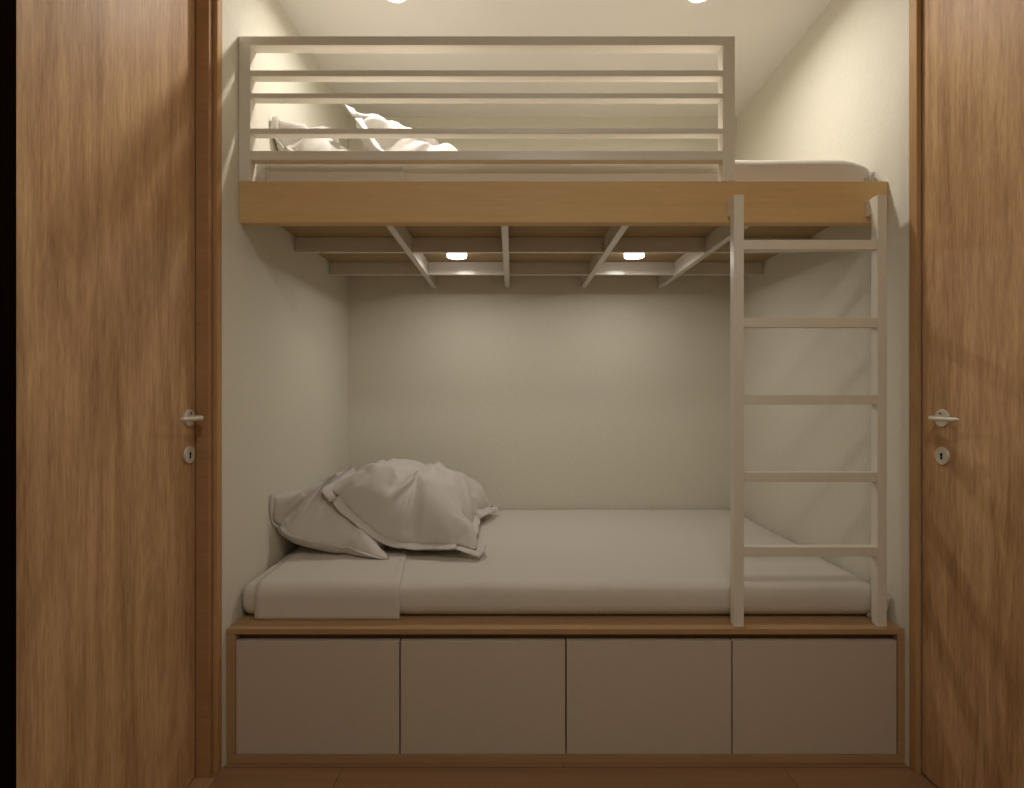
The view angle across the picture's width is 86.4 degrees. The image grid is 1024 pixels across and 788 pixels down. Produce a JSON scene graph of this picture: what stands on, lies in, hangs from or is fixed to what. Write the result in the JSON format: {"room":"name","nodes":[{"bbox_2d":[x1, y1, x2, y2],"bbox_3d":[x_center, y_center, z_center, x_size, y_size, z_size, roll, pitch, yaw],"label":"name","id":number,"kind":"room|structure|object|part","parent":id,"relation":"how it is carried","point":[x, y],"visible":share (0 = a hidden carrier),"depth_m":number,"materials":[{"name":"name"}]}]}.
{"room":"bunk bedroom","nodes":[
{"label":"bunk bedroom","id":0,"kind":"room"},
{"bbox_2d":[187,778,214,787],"bbox_3d":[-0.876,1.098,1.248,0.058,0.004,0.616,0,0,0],"label":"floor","id":1,"kind":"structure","parent":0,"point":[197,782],"depth_m":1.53,"materials":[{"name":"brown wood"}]},
{"bbox_2d":[195,0,347,768],"bbox_3d":[-0.926,-0.170,2.215,0.150,2.540,1.230,0,0,0],"label":"wall","id":2,"kind":"structure","parent":0,"point":[285,316],"depth_m":1.87,"materials":[{"name":"paint"}]},
{"bbox_2d":[196,0,212,777],"bbox_3d":[-0.885,-0.170,1.578,0.040,2.540,0.044,0,0,0],"label":"trim","id":3,"kind":"structure","parent":2,"relation":"attached to","point":[204,8],"depth_m":1.56,"materials":[{"name":"brown wood"}]},
{"bbox_2d":[213,0,221,773],"bbox_3d":[-0.858,-0.170,1.587,0.014,2.540,0.026,0,0,0],"label":"trim","id":4,"kind":"structure","parent":2,"relation":"attached to","point":[217,4],"depth_m":1.57,"materials":[{"name":"brown wood"}]},
{"bbox_2d":[348,117,736,510],"bbox_3d":[0.160,-0.170,2.880,2.221,2.540,0.100,0,0,0],"label":"wall","id":5,"kind":"structure","parent":0,"point":[546,392],"depth_m":2.83,"materials":[{"name":"paint"}]},
{"bbox_2d":[239,36,887,287],"bbox_3d":[0.160,-0.823,2.261,2.019,0.580,1.133,0,0,0],"label":"frame","id":6,"kind":"object","parent":5,"relation":"attached to","point":[585,229],"visible":0.96,"depth_m":1.70,"materials":[{"name":"brown wood"}]},
{"bbox_3d":[-0.832,-0.874,1.716,0.036,0.423,0.042,0,0,0],"label":"guard post","id":7,"kind":"part","parent":6,"relation":"part of","materials":[{"name":"white metal"}]},
{"bbox_3d":[-0.632,-0.585,2.144,0.434,0.058,0.018,0,0,0],"label":"long rail","id":8,"kind":"part","parent":6,"relation":"part of","materials":[{"name":"white metal"}]},
{"bbox_3d":[-0.632,-0.585,2.548,0.434,0.058,0.018,0,0,0],"label":"long rail","id":9,"kind":"part","parent":6,"relation":"part of","materials":[{"name":"white metal"}]},
{"bbox_3d":[-0.402,-0.582,2.280,0.025,0.064,1.096,0,0,0],"label":"cross rail","id":10,"kind":"part","parent":6,"relation":"part of","materials":[{"name":"white metal"}]},
{"bbox_2d":[447,253,466,259],"bbox_3d":[-0.235,-0.600,2.330,0.110,0.030,0.110,0,0,0],"label":"recessed light","id":11,"kind":"object","parent":6,"relation":"attached to","point":[457,256],"visible":0.46,"depth_m":2.32,"materials":[{"name":"white"}]},
{"bbox_3d":[-0.213,-0.585,2.144,0.352,0.058,0.018,0,0,0],"label":"long rail","id":12,"kind":"part","parent":6,"relation":"part of","materials":[{"name":"white metal"}]},
{"bbox_3d":[-0.213,-0.585,2.548,0.352,0.058,0.018,0,0,0],"label":"long rail","id":13,"kind":"part","parent":6,"relation":"part of","materials":[{"name":"white metal"}]},
{"bbox_3d":[-0.078,-1.099,1.716,1.544,0.028,0.042,0,0,0],"label":"guard rail","id":14,"kind":"part","parent":6,"relation":"part of","materials":[{"name":"white metal"}]},
{"bbox_3d":[-0.024,-0.582,2.280,0.025,0.064,1.096,0,0,0],"label":"cross rail","id":15,"kind":"part","parent":6,"relation":"part of","materials":[{"name":"white metal"}]},
{"bbox_3d":[0.173,-0.585,2.548,0.369,0.058,0.018,0,0,0],"label":"long rail","id":16,"kind":"part","parent":6,"relation":"part of","materials":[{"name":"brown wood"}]},
{"bbox_3d":[0.160,-0.623,2.280,2.017,0.015,1.096,0,0,0],"label":"panel","id":17,"kind":"part","parent":6,"relation":"part of","materials":[{"name":"brown wood"}]},
{"bbox_3d":[0.173,-0.585,2.144,0.369,0.058,0.018,0,0,0],"label":"long rail","id":18,"kind":"part","parent":6,"relation":"part of","materials":[{"name":"white metal"}]},
{"bbox_2d":[256,160,874,180],"bbox_3d":[0.163,-0.703,2.277,2.003,0.142,1.090,0,0,0],"label":"mattress","id":19,"kind":"object","parent":6,"relation":"on","point":[745,170],"visible":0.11,"depth_m":1.75,"materials":[{"name":"beige fabric"}]},
{"bbox_2d":[270,116,349,150],"bbox_3d":[-0.629,-0.888,2.255,0.437,0.233,0.699,0,0,0],"label":"pillow","id":20,"kind":"object","parent":19,"relation":"on","point":[283,144],"visible":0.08,"depth_m":1.95,"materials":[{"name":"grey fabric"}]},
{"bbox_2d":[345,104,457,150],"bbox_3d":[-0.324,-0.913,2.304,0.567,0.283,0.747,0,0,0],"label":"pillow","id":21,"kind":"object","parent":19,"relation":"on","point":[363,120],"visible":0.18,"depth_m":2.01,"materials":[{"name":"grey fabric"}]},
{"bbox_3d":[0.371,-0.582,2.280,0.025,0.064,1.096,0,0,0],"label":"cross rail","id":22,"kind":"part","parent":6,"relation":"part of","materials":[{"name":"white metal"}]},
{"bbox_2d":[623,253,643,259],"bbox_3d":[0.522,-0.600,2.330,0.110,0.030,0.110,0,0,0],"label":"recessed light","id":23,"kind":"object","parent":6,"relation":"attached to","point":[632,256],"visible":0.33,"depth_m":2.32,"materials":[{"name":"white"}]},
{"bbox_3d":[0.570,-0.585,2.548,0.371,0.058,0.018,0,0,0],"label":"long rail","id":24,"kind":"part","parent":6,"relation":"part of","materials":[{"name":"beige wood"}]},
{"bbox_3d":[0.570,-0.585,2.144,0.371,0.058,0.018,0,0,0],"label":"long rail","id":25,"kind":"part","parent":6,"relation":"part of","materials":[{"name":"white metal"}]},
{"bbox_3d":[0.768,-0.582,2.280,0.025,0.064,1.096,0,0,0],"label":"cross rail","id":26,"kind":"part","parent":6,"relation":"part of","materials":[{"name":"white metal"}]},
{"bbox_3d":[0.974,-0.585,2.548,0.387,0.058,0.018,0,0,0],"label":"long rail","id":27,"kind":"part","parent":6,"relation":"part of","materials":[{"name":"beige wood"}]},
{"bbox_3d":[0.675,-0.874,1.716,0.038,0.423,0.042,0,0,0],"label":"guard post","id":28,"kind":"part","parent":6,"relation":"part of","materials":[{"name":"white metal"}]},
{"bbox_3d":[0.974,-0.585,2.144,0.387,0.058,0.018,0,0,0],"label":"long rail","id":29,"kind":"part","parent":6,"relation":"part of","materials":[{"name":"white metal"}]},
{"bbox_2d":[279,0,831,116],"bbox_3d":[0.150,-1.490,0.765,2.900,0.100,4.330,0,0,0],"label":"ceiling","id":30,"kind":"structure","parent":0,"point":[765,32],"depth_m":2.22,"materials":[{"name":"paint"}]},
{"bbox_2d":[387,0,406,3],"bbox_3d":[-0.420,-1.437,1.955,0.104,0.007,0.104,0,0,0],"label":"recessed light","id":31,"kind":"object","parent":30,"relation":"in","point":[391,1],"visible":1,"depth_m":1.99,"materials":[{"name":"white"}]},
{"bbox_2d":[686,0,706,3],"bbox_3d":[0.675,-1.437,1.955,0.104,0.007,0.104,0,0,0],"label":"recessed light","id":32,"kind":"object","parent":30,"relation":"in","point":[689,1],"visible":1,"depth_m":1.99,"materials":[{"name":"white"}]},
{"bbox_2d":[186,763,937,787],"bbox_3d":[0.150,1.150,0.765,2.900,0.100,4.330,0,0,0],"label":"floor","id":33,"kind":"structure","parent":0,"point":[232,775],"depth_m":1.57,"materials":[{"name":"brown wood"}]},
{"bbox_2d":[227,612,904,762],"bbox_3d":[0.160,0.899,2.225,2.019,0.401,1.206,0,0,0],"label":"storage unit","id":34,"kind":"object","parent":33,"relation":"on","point":[412,688],"visible":0.63,"depth_m":1.62,"materials":[{"name":"brown wood"}]},
{"bbox_3d":[-0.837,0.895,2.224,0.026,0.357,1.204,0,0,0],"label":"panel","id":35,"kind":"part","parent":34,"relation":"part of","materials":[{"name":"brown wood"}]},
{"bbox_3d":[-0.579,0.904,1.633,0.486,0.337,0.020,0,0,0],"label":"cabinet door","id":36,"kind":"part","parent":34,"relation":"part of","materials":[{"name":"laminate"}]},
{"bbox_3d":[-0.087,0.904,1.633,0.490,0.337,0.020,0,0,0],"label":"cabinet door","id":37,"kind":"part","parent":34,"relation":"part of","materials":[{"name":"laminate"}]},
{"bbox_2d":[243,509,890,619],"bbox_3d":[0.160,0.640,2.248,2.015,0.117,1.148,0,0,0],"label":"mattress","id":38,"kind":"object","parent":34,"relation":"on","point":[599,561],"visible":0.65,"depth_m":1.76,"materials":[{"name":"beige fabric"}]},
{"bbox_2d":[270,465,389,558],"bbox_3d":[-0.640,0.446,2.257,0.419,0.275,0.699,0,0,0],"label":"pillow","id":39,"kind":"object","parent":38,"relation":"on","point":[305,517],"visible":0.59,"depth_m":1.96,"materials":[{"name":"grey fabric"}]},
{"bbox_2d":[321,458,497,556],"bbox_3d":[-0.381,0.423,2.304,0.630,0.318,0.751,0,0,0],"label":"pillow","id":40,"kind":"object","parent":38,"relation":"on","point":[406,504],"visible":1,"depth_m":2.02,"materials":[{"name":"grey fabric"}]},
{"bbox_3d":[0.408,0.904,1.633,0.490,0.337,0.020,0,0,0],"label":"cabinet door","id":41,"kind":"part","parent":34,"relation":"part of","materials":[{"name":"laminate"}]},
{"bbox_2d":[727,195,886,626],"bbox_3d":[0.894,0.051,1.663,0.458,1.296,0.062,0,0,0],"label":"ladder","id":42,"kind":"object","parent":34,"relation":"on","point":[876,207],"visible":1,"depth_m":1.63,"materials":[{"name":"white metal"}]},
{"bbox_3d":[0.901,0.904,1.633,0.488,0.337,0.020,0,0,0],"label":"cabinet door","id":43,"kind":"part","parent":34,"relation":"part of","materials":[{"name":"laminate"}]},
{"bbox_3d":[1.159,0.895,2.224,0.020,0.357,1.204,0,0,0],"label":"panel","id":44,"kind":"part","parent":34,"relation":"part of","materials":[{"name":"brown wood"}]},
{"bbox_2d":[737,0,921,766],"bbox_3d":[1.245,-0.170,2.218,0.150,2.540,1.224,0,0,0],"label":"wall","id":45,"kind":"structure","parent":0,"point":[841,92],"depth_m":1.96,"materials":[{"name":"paint"}]},
{"bbox_2d":[909,0,920,773],"bbox_3d":[1.177,-0.170,1.591,0.014,2.540,0.031,0,0,0],"label":"trim","id":46,"kind":"structure","parent":45,"relation":"attached to","point":[914,5],"depth_m":1.58,"materials":[{"name":"brown wood"}]},
{"bbox_3d":[-0.983,-0.170,0.950,0.075,2.540,1.300,0,0,0],"label":"wall","id":47,"kind":"structure","parent":0,"visible":0},
{"bbox_2d":[16,0,203,787],"bbox_3d":[-0.901,-0.170,1.128,0.087,2.528,0.856,0,0,0],"label":"door","id":48,"kind":"structure","parent":47,"relation":"in","point":[106,417],"depth_m":1.21,"materials":[{"name":"brown wood"}]},
{"bbox_3d":[-0.878,0.067,1.476,0.040,0.015,0.106,0,0,0],"label":"handle","id":49,"kind":"part","parent":48,"relation":"part of","materials":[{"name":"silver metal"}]},
{"bbox_3d":[1.278,-0.170,1.171,0.085,2.540,0.858,0,0,0],"label":"wall","id":50,"kind":"structure","parent":0,"visible":0},
{"bbox_2d":[922,0,1023,787],"bbox_3d":[1.181,-0.170,1.160,0.087,2.528,0.830,0,0,0],"label":"door","id":51,"kind":"structure","parent":50,"relation":"in","point":[973,50],"depth_m":1.40,"materials":[{"name":"brown wood"}]},
{"bbox_3d":[1.158,0.067,1.450,0.040,0.015,0.106,0,0,0],"label":"handle","id":52,"kind":"part","parent":51,"relation":"part of","materials":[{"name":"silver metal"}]},
{"bbox_3d":[-0.926,-0.170,-0.500,0.150,2.540,1.600,0,0,0],"label":"wall","id":53,"kind":"structure","parent":0,"visible":0},
{"bbox_2d":[0,0,15,787],"bbox_3d":[-0.890,-0.170,0.619,0.079,2.540,0.637,0,0,0],"label":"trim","id":54,"kind":"structure","parent":53,"relation":"attached to","point":[7,7],"depth_m":0.92,"materials":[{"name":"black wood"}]}
]}

